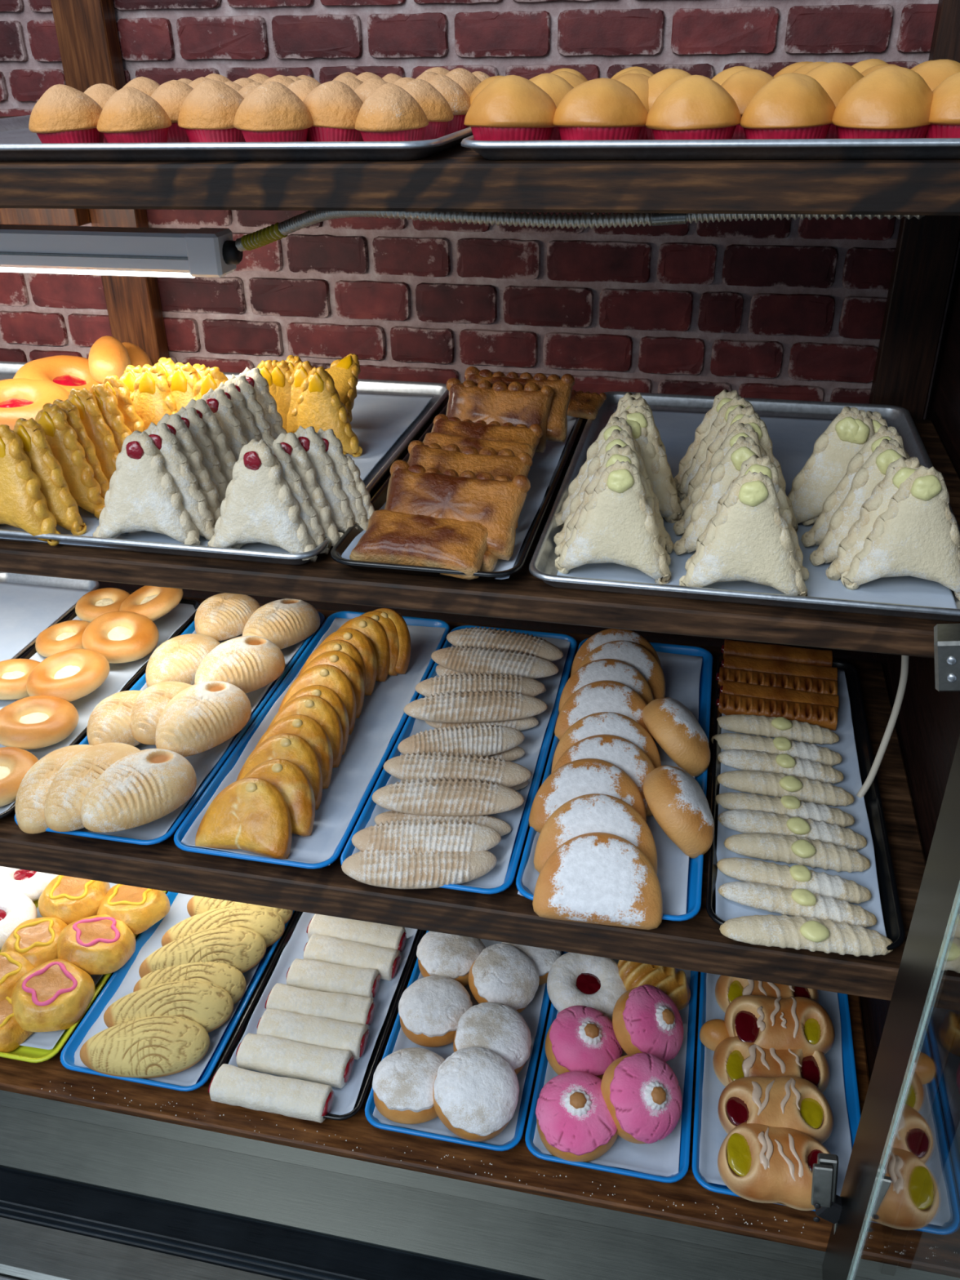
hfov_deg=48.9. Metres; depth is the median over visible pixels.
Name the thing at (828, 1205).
hinge
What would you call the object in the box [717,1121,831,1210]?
pastry
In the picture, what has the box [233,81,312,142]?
cupcake
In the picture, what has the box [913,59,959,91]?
cupcake
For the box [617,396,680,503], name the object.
pastry
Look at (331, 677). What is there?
turnover
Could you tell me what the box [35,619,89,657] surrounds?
bread
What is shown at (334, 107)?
cupcake
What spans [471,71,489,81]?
cupcake
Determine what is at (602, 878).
bun
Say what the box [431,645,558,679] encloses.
roll
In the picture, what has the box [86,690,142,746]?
roll
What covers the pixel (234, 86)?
cupcake
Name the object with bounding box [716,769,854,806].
roll
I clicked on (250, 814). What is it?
turnover
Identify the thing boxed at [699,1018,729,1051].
bun
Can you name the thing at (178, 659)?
roll
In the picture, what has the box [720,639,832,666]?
stick
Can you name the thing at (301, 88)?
cupcake
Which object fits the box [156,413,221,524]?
pastry
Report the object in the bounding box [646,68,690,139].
cupcake
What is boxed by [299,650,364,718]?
turnover
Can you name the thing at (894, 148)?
sheet pan
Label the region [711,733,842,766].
roll
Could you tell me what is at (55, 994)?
bun
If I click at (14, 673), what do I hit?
bread
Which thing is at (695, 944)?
shelf board
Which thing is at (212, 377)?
pastry
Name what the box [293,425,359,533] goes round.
pastry
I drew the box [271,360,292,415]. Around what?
pastry
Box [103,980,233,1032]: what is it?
roll
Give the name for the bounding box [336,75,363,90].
cupcake
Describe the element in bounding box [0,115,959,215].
shelf board
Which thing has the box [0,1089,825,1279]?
ledge
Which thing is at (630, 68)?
cupcake
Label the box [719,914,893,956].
roll
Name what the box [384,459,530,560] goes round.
puff turnover
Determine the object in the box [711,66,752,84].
cupcake
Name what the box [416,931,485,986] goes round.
bun
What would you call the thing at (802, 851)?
roll
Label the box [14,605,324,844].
serving tray
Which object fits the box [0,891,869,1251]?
shelf board
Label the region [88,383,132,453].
pastry
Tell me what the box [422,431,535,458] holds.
puff turnover
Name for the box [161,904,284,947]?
roll
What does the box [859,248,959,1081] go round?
wall
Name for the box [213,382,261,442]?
pastry
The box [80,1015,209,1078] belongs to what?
pastry
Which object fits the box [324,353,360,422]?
pastry
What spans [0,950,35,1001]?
bun
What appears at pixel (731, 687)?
stick
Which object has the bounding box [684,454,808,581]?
pastry
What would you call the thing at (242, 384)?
pastry
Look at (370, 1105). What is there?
serving tray
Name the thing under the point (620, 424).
pastry
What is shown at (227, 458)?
pastry
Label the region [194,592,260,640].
roll
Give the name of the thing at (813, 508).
pastry
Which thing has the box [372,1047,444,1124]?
bun
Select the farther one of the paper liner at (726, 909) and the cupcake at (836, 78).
the paper liner at (726, 909)
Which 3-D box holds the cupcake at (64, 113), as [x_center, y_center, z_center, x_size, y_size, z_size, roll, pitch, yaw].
[-0.387,-0.490,0.995,0.073,0.059,0.068,-27,39,-37]
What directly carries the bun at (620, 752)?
on the paper liner at (682, 673)
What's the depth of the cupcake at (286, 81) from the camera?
1.08 m
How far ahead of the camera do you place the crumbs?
1.47 m
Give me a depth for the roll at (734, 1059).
1.54 m
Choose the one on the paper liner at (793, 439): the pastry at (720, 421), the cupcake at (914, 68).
the pastry at (720, 421)
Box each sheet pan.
[0,115,473,160]
[0,360,27,380]
[0,372,448,564]
[0,572,99,659]
[461,135,959,159]
[528,391,959,622]
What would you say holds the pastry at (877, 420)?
on the paper liner at (793, 439)
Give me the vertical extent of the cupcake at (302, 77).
0.054 m
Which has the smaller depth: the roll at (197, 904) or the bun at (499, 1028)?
the bun at (499, 1028)
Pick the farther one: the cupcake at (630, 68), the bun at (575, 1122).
the bun at (575, 1122)
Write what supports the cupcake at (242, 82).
on the sheet pan at (17, 142)
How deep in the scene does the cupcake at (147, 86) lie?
1.11 m
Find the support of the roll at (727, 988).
on the paper liner at (713, 1134)
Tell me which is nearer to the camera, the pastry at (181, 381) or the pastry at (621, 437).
the pastry at (621, 437)
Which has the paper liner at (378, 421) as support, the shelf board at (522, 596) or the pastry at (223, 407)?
the pastry at (223, 407)
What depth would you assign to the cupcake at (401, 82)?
1.06 m
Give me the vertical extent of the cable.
0.215 m
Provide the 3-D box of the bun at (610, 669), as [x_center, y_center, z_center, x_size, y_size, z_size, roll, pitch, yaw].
[0.201,0.080,1.652,0.148,0.077,0.094,5,30,10]
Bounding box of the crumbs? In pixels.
[41,1080,804,1233]
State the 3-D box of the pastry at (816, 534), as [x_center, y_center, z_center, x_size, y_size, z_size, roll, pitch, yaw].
[0.432,-0.161,1.152,0.141,0.137,0.048,8,31,15]
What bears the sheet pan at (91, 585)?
on the shelf board at (695, 944)
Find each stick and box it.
[715,666,837,694]
[715,692,837,730]
[719,680,839,711]
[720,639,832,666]
[720,653,837,680]
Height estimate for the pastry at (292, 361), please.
0.128 m
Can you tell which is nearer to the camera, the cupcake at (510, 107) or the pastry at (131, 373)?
the cupcake at (510, 107)
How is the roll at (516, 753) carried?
on the paper liner at (531, 744)
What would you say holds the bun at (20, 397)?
on the sheet pan at (8, 370)
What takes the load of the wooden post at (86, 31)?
attached to the wall at (792, 308)
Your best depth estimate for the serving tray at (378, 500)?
1.18 m
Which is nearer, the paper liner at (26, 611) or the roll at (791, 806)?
the roll at (791, 806)
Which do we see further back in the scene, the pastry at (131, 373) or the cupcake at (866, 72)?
the pastry at (131, 373)
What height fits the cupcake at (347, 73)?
0.056 m
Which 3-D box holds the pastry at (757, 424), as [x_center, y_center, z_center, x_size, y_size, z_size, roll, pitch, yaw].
[0.303,-0.189,1.211,0.132,0.134,0.051,4,30,8]
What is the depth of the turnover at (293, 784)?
1.43 m
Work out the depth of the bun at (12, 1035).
1.64 m
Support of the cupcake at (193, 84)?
on the sheet pan at (17, 142)
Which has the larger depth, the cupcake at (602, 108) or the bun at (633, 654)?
the bun at (633, 654)
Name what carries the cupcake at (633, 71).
on the sheet pan at (894, 148)
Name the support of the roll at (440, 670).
on the paper liner at (531, 744)
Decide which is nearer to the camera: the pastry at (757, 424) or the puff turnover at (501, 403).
the pastry at (757, 424)
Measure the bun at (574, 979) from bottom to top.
0.057 m
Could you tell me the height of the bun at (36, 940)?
0.053 m
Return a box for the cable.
[856,655,909,798]
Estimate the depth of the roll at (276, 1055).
1.59 m
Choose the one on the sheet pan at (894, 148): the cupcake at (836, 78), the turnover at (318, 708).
the cupcake at (836, 78)
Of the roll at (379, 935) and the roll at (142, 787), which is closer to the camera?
the roll at (142, 787)
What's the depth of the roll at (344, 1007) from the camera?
1.68 m
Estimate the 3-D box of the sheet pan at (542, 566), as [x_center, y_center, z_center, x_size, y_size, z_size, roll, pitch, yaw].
[0.344,-0.201,1.350,0.464,0.022,0.672,6,30,11]
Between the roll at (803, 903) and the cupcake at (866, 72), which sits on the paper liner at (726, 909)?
the roll at (803, 903)
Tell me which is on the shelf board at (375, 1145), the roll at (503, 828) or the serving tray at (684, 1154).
the serving tray at (684, 1154)
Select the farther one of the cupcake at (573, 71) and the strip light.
the strip light
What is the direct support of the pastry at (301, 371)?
on the paper liner at (378, 421)
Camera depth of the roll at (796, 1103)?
1.46 m
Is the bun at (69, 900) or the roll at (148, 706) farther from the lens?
the bun at (69, 900)
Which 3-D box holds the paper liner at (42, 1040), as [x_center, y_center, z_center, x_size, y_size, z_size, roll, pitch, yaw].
[-0.692,0.476,1.917,0.200,0.014,0.621,6,30,11]
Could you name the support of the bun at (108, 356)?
on the bun at (68, 372)
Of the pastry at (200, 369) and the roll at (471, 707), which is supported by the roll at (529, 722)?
the roll at (471, 707)
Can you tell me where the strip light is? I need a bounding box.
[0,224,243,278]
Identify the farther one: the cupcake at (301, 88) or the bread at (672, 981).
the bread at (672, 981)
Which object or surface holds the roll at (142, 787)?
on the paper liner at (202, 763)
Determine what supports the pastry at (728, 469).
on the paper liner at (793, 439)
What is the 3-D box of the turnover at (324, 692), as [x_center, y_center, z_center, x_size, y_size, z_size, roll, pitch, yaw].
[-0.252,0.118,1.603,0.127,0.082,0.076,10,32,19]
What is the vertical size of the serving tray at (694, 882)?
0.022 m
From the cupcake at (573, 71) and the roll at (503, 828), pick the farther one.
the roll at (503, 828)
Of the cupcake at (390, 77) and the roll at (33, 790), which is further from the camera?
the roll at (33, 790)
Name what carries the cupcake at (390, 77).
on the sheet pan at (17, 142)
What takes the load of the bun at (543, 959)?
on the paper liner at (531, 1014)
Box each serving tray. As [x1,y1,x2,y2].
[0,593,201,818]
[0,890,166,1062]
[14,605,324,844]
[60,891,294,1091]
[173,611,449,868]
[210,911,424,1120]
[330,391,583,580]
[340,625,577,893]
[364,930,549,1151]
[515,638,712,920]
[524,951,697,1182]
[692,972,861,1211]
[706,653,905,950]
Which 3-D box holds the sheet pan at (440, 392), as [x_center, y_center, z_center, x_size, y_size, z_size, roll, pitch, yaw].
[-0.338,-0.266,1.482,0.468,0.022,0.670,6,30,11]
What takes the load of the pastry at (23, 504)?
on the paper liner at (378, 421)
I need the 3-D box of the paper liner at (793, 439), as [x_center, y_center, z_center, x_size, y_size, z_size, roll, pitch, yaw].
[0.342,-0.192,1.345,0.408,0.003,0.612,6,30,11]
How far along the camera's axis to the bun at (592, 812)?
1.34 m
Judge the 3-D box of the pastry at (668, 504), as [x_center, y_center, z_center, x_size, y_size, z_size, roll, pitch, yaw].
[0.179,-0.210,1.252,0.132,0.135,0.048,7,31,14]
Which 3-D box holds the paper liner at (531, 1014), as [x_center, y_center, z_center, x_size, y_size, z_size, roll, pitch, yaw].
[0.010,0.549,1.773,0.212,0.013,0.637,6,30,11]
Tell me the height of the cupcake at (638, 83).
0.057 m
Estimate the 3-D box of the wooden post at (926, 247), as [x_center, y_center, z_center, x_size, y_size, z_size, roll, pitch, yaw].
[0.640,-0.605,1.492,0.078,1.350,0.037,6,30,11]
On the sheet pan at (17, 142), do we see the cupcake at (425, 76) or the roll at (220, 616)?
the cupcake at (425, 76)
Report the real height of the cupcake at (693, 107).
0.058 m
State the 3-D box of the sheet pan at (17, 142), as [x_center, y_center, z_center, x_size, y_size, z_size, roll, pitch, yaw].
[-0.312,-0.552,1.149,0.660,0.017,0.460,5,30,11]
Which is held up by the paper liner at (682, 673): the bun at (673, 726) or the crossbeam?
the bun at (673, 726)
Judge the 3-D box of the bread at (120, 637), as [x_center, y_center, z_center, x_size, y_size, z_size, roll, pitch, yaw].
[-0.623,-0.007,1.828,0.128,0.052,0.122,-7,30,-11]
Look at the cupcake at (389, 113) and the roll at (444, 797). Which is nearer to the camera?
the cupcake at (389, 113)
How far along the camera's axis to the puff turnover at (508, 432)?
1.39 m
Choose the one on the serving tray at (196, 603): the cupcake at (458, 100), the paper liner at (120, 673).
the paper liner at (120, 673)
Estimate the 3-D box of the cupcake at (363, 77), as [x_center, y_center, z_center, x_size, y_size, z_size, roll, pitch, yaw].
[-0.122,-0.588,1.155,0.070,0.058,0.073,12,32,22]
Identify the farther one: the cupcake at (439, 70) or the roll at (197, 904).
the roll at (197, 904)
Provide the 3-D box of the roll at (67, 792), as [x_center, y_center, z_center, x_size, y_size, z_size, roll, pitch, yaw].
[-0.536,0.194,1.462,0.115,0.060,0.178,13,32,22]
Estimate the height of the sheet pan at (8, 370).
0.022 m
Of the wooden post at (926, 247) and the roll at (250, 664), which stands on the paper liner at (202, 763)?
the roll at (250, 664)
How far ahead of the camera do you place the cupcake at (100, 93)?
1.05 m
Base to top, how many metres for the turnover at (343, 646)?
0.081 m
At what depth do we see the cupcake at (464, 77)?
1.11 m
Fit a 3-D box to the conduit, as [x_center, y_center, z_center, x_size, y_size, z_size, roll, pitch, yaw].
[0.058,-0.433,1.127,0.772,0.080,0.079,9,31,17]
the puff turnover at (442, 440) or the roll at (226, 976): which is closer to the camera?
the puff turnover at (442, 440)
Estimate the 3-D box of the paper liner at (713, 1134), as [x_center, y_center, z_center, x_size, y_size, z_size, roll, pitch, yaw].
[0.465,0.593,1.686,0.210,0.013,0.634,6,30,11]
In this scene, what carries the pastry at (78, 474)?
on the paper liner at (378, 421)
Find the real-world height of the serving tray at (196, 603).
0.022 m
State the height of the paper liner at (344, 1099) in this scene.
0.017 m
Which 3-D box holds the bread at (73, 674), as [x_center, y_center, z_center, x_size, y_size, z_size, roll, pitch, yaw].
[-0.669,0.057,1.717,0.126,0.048,0.129,23,38,36]
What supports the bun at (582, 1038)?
on the paper liner at (661, 1157)
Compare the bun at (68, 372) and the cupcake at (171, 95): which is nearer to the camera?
the cupcake at (171, 95)
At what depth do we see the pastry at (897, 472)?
1.09 m
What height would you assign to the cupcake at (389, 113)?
0.055 m
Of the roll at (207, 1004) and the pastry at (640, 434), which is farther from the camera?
the roll at (207, 1004)
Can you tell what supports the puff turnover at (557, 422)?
on the paper liner at (543, 467)
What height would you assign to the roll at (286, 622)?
0.054 m
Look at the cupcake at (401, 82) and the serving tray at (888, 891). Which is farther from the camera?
the serving tray at (888, 891)
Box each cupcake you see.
[28,84,103,143]
[83,83,117,142]
[97,86,171,142]
[122,76,159,96]
[151,80,193,142]
[177,78,192,84]
[177,80,245,142]
[187,76,211,88]
[204,73,231,83]
[224,80,242,91]
[233,77,255,87]
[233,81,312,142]
[237,81,261,97]
[247,73,269,84]
[262,75,294,87]
[286,75,301,81]
[287,79,319,142]
[297,75,320,84]
[302,80,363,142]
[332,71,356,80]
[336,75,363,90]
[353,77,387,102]
[355,71,382,82]
[355,82,428,141]
[382,73,401,83]
[392,77,414,86]
[400,79,453,140]
[415,71,438,80]
[421,66,449,75]
[426,74,470,135]
[444,67,480,127]
[463,75,556,140]
[469,75,503,105]
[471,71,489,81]
[528,73,573,140]
[550,67,587,81]
[552,77,648,140]
[553,71,586,87]
[610,66,653,79]
[613,68,652,79]
[614,73,649,139]
[644,75,741,139]
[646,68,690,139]
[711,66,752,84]
[720,69,774,139]
[739,72,835,139]
[773,61,813,77]
[792,61,827,74]
[804,62,863,138]
[831,66,933,138]
[851,58,888,73]
[861,64,897,76]
[911,60,932,70]
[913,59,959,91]
[925,71,959,137]
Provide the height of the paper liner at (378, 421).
0.004 m
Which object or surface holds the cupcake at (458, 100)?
on the sheet pan at (17, 142)
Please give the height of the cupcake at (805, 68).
0.061 m
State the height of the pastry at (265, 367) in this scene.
0.127 m
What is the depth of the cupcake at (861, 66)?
1.06 m
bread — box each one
[0,658,40,699]
[0,695,79,749]
[0,746,39,806]
[26,648,110,702]
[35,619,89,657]
[75,587,129,622]
[81,611,159,663]
[119,585,182,621]
[617,960,690,1010]
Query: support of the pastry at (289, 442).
on the paper liner at (378, 421)
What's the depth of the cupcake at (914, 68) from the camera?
1.06 m
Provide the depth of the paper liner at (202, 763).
1.56 m
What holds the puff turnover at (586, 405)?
on the paper liner at (543, 467)
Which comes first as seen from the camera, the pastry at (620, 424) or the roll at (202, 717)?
the pastry at (620, 424)
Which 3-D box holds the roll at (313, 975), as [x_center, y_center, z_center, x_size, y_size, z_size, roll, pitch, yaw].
[-0.242,0.559,1.740,0.154,0.041,0.054,5,30,11]
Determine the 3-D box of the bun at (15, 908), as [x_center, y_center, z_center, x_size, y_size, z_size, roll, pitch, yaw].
[-0.850,0.490,1.848,0.142,0.042,0.135,8,31,15]
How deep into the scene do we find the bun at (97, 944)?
1.75 m
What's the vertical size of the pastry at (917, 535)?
0.132 m
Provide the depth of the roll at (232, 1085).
1.54 m
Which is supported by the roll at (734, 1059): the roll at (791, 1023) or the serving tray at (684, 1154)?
the roll at (791, 1023)
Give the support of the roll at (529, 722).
on the paper liner at (531, 744)
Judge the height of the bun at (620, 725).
0.082 m
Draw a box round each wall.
[0,0,959,419]
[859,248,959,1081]
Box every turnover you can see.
[195,777,292,859]
[235,733,322,809]
[243,758,315,836]
[254,714,333,789]
[266,694,342,768]
[278,664,355,734]
[282,684,349,755]
[297,639,365,687]
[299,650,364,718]
[318,627,377,695]
[337,616,390,681]
[349,509,488,579]
[360,610,399,675]
[373,608,410,674]
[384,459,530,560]
[407,440,532,480]
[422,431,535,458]
[431,413,542,477]
[445,377,554,453]
[464,366,574,442]
[480,522,517,571]
[566,390,606,420]
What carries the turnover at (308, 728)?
on the paper liner at (382, 712)
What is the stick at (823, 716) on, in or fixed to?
on the paper liner at (726, 909)
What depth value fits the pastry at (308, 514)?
1.17 m
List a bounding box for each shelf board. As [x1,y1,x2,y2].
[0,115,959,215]
[0,395,959,657]
[0,588,926,1000]
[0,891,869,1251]
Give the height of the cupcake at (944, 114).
0.058 m
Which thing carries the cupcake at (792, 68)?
on the sheet pan at (894, 148)
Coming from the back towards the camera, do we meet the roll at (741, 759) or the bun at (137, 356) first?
the bun at (137, 356)
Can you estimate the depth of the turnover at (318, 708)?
1.56 m
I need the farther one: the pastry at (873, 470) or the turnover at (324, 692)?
the turnover at (324, 692)
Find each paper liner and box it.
[0,392,434,553]
[0,582,89,661]
[0,603,197,813]
[20,882,116,1049]
[74,893,266,1086]
[77,630,305,843]
[181,617,445,865]
[228,911,417,1115]
[341,415,577,579]
[351,635,570,888]
[372,938,546,1144]
[517,651,702,915]
[533,958,690,1176]
[556,407,957,608]
[698,973,852,1195]
[715,668,886,937]
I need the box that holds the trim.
[97,581,877,661]
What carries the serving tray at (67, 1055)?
on the shelf board at (375, 1145)
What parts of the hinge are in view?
arm plate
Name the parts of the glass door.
glass pane, metal bracket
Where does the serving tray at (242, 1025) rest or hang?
on the shelf board at (375, 1145)
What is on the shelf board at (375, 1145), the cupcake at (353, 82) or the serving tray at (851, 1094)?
the serving tray at (851, 1094)
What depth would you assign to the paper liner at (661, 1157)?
1.49 m
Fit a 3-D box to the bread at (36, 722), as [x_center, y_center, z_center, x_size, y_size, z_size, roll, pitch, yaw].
[-0.683,0.125,1.620,0.124,0.043,0.128,0,30,2]
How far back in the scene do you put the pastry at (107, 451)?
1.32 m
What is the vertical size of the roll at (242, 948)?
0.059 m
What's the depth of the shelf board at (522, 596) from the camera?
1.14 m
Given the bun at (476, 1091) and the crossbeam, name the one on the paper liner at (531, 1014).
the bun at (476, 1091)
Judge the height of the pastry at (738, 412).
0.130 m
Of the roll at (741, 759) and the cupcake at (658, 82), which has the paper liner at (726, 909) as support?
the roll at (741, 759)
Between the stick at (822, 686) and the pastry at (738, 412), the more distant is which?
the stick at (822, 686)
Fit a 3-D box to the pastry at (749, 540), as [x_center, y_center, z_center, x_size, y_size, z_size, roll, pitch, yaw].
[0.272,-0.105,1.067,0.130,0.132,0.044,5,30,11]
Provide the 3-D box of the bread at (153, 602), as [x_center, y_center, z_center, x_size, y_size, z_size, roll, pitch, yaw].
[-0.599,-0.068,1.921,0.123,0.059,0.118,21,37,33]
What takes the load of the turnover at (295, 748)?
on the paper liner at (382, 712)
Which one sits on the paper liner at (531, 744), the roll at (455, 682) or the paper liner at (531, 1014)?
the roll at (455, 682)
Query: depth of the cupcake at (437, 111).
0.99 m
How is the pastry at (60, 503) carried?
on the paper liner at (378, 421)
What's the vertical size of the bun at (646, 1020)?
0.101 m
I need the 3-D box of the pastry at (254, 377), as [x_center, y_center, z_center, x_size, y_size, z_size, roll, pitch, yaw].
[-0.304,-0.292,1.409,0.130,0.136,0.051,8,31,15]
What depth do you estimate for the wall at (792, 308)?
1.65 m
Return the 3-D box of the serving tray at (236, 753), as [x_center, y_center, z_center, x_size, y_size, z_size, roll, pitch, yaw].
[-0.230,0.127,1.651,0.229,0.022,0.669,6,30,11]
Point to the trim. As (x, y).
(686, 639)
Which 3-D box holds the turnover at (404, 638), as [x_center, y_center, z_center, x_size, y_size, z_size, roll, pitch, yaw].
[-0.168,-0.003,1.802,0.130,0.088,0.072,18,35,30]
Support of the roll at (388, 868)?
on the paper liner at (531, 744)
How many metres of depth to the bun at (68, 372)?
1.59 m
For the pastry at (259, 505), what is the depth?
1.15 m
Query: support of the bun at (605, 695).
on the paper liner at (682, 673)
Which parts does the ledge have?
door rail, door rail, door rail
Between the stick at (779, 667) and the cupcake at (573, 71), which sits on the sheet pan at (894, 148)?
the cupcake at (573, 71)
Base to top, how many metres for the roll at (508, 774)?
0.038 m
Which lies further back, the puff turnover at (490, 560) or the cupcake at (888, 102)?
the puff turnover at (490, 560)
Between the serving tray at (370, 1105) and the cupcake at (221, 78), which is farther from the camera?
the serving tray at (370, 1105)
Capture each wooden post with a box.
[50,0,168,366]
[868,0,959,419]
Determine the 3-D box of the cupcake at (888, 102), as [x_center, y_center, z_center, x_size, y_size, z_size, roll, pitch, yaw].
[0.327,-0.429,0.853,0.087,0.062,0.082,-22,36,-32]
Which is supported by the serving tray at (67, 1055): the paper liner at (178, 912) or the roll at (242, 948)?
the paper liner at (178, 912)
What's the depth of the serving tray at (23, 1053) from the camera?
1.65 m
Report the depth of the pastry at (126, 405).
1.38 m
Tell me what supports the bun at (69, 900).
on the paper liner at (42, 1040)
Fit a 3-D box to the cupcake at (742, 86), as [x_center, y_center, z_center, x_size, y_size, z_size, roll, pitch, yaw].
[0.244,-0.480,0.951,0.082,0.060,0.078,-2,30,-2]
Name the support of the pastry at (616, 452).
on the paper liner at (793, 439)
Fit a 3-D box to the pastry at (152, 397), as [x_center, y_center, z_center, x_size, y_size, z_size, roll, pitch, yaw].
[-0.444,-0.301,1.426,0.133,0.135,0.053,7,31,13]
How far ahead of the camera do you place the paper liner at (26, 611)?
2.00 m
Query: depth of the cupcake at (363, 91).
0.99 m
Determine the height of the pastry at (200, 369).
0.123 m
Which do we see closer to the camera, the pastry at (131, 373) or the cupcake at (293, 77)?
the cupcake at (293, 77)
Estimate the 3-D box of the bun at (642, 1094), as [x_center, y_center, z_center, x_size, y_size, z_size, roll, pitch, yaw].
[0.229,0.646,1.495,0.117,0.102,0.109,-21,35,-31]
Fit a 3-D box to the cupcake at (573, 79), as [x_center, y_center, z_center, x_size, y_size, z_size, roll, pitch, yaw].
[0.084,-0.539,1.061,0.077,0.057,0.081,0,30,2]
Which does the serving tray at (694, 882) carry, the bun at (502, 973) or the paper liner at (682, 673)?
the paper liner at (682, 673)
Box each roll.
[14,744,93,834]
[44,742,140,831]
[80,748,196,832]
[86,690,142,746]
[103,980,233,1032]
[130,681,191,745]
[133,961,246,1004]
[138,926,266,977]
[145,633,220,687]
[155,680,251,756]
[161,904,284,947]
[186,895,293,924]
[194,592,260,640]
[194,635,284,693]
[208,1063,333,1123]
[235,1032,354,1088]
[242,598,319,649]
[256,1008,369,1059]
[264,982,375,1028]
[286,958,380,999]
[303,933,400,981]
[306,913,407,954]
[341,848,497,888]
[351,817,501,853]
[371,777,524,816]
[374,810,511,836]
[382,751,531,787]
[397,723,524,756]
[400,780,528,791]
[403,689,547,723]
[414,672,545,697]
[425,715,538,730]
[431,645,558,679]
[435,665,546,693]
[446,626,563,661]
[484,746,524,761]
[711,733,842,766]
[712,1035,830,1093]
[713,714,839,744]
[715,791,854,827]
[715,975,818,1013]
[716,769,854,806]
[716,857,871,903]
[717,749,844,783]
[717,808,866,850]
[717,1075,833,1143]
[718,881,877,928]
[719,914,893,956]
[724,832,871,872]
[724,995,835,1057]
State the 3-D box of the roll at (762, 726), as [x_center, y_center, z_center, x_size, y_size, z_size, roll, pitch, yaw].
[0.451,0.130,1.606,0.185,0.034,0.043,8,31,15]
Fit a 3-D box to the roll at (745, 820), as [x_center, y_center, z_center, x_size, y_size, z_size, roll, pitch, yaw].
[0.414,0.248,1.402,0.193,0.035,0.041,8,31,15]
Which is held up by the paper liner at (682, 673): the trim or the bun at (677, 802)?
the bun at (677, 802)
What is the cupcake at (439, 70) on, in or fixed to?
on the sheet pan at (17, 142)
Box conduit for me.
[235,210,924,251]
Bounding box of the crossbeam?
[0,208,91,226]
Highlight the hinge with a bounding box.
[810,1152,841,1233]
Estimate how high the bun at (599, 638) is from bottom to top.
0.077 m
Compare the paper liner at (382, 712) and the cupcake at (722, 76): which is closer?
the cupcake at (722, 76)
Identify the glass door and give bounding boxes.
[822,623,959,1279]
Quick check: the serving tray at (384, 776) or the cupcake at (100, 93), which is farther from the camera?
the serving tray at (384, 776)
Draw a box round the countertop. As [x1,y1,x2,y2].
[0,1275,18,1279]
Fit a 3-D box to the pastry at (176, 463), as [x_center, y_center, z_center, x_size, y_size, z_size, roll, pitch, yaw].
[-0.366,-0.181,1.216,0.128,0.135,0.045,4,30,9]
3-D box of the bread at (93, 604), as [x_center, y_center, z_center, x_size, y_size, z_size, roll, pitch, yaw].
[-0.701,-0.065,1.973,0.105,0.034,0.106,-7,30,-10]
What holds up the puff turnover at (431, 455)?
on the paper liner at (543, 467)
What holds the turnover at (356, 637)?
on the paper liner at (382, 712)
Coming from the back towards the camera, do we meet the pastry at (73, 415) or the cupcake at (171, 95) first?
the pastry at (73, 415)
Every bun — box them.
[0,377,69,430]
[0,866,57,902]
[0,890,37,950]
[0,916,67,967]
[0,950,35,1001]
[0,995,33,1052]
[10,959,95,1032]
[13,355,102,392]
[38,875,110,924]
[57,914,135,974]
[88,335,130,383]
[97,884,170,934]
[121,342,152,367]
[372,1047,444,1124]
[398,975,472,1047]
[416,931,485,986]
[432,1046,519,1141]
[453,1002,531,1074]
[468,942,539,1013]
[502,942,561,985]
[528,758,646,832]
[532,831,662,929]
[533,793,657,874]
[535,1071,617,1162]
[545,1005,622,1079]
[546,951,626,1019]
[551,711,661,773]
[551,734,655,816]
[554,680,653,740]
[558,658,653,712]
[570,628,661,675]
[577,640,665,699]
[600,1053,682,1143]
[612,984,683,1062]
[642,697,710,777]
[642,765,714,858]
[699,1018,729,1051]
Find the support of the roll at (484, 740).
on the roll at (516, 753)
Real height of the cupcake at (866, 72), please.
0.059 m
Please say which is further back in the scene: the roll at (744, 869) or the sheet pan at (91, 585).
the sheet pan at (91, 585)
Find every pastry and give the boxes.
[0,424,60,546]
[13,417,86,535]
[35,403,105,518]
[53,399,109,498]
[67,387,119,482]
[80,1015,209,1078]
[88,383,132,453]
[93,430,199,545]
[102,375,145,432]
[119,364,142,394]
[121,422,215,539]
[129,364,177,430]
[155,357,175,378]
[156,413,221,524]
[166,362,199,412]
[174,406,227,504]
[184,399,237,484]
[192,364,206,379]
[192,367,228,400]
[200,387,248,460]
[208,439,317,562]
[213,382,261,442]
[223,374,275,445]
[231,442,331,554]
[238,367,287,439]
[257,360,287,431]
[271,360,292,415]
[272,432,342,546]
[284,355,302,373]
[286,360,347,454]
[291,366,362,457]
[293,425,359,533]
[316,427,368,530]
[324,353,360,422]
[344,454,374,519]
[553,429,673,553]
[554,417,665,528]
[554,444,671,565]
[555,459,671,584]
[605,392,677,493]
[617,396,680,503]
[617,410,677,522]
[618,404,682,523]
[673,389,742,486]
[673,422,766,534]
[673,435,761,555]
[675,396,754,499]
[679,404,759,514]
[679,471,807,595]
[681,413,798,532]
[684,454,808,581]
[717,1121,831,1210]
[787,406,863,514]
[794,409,875,523]
[800,425,910,546]
[801,410,888,525]
[809,438,906,565]
[826,456,921,580]
[840,465,959,599]
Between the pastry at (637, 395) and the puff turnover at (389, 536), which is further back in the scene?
the pastry at (637, 395)
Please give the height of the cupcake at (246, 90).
0.056 m

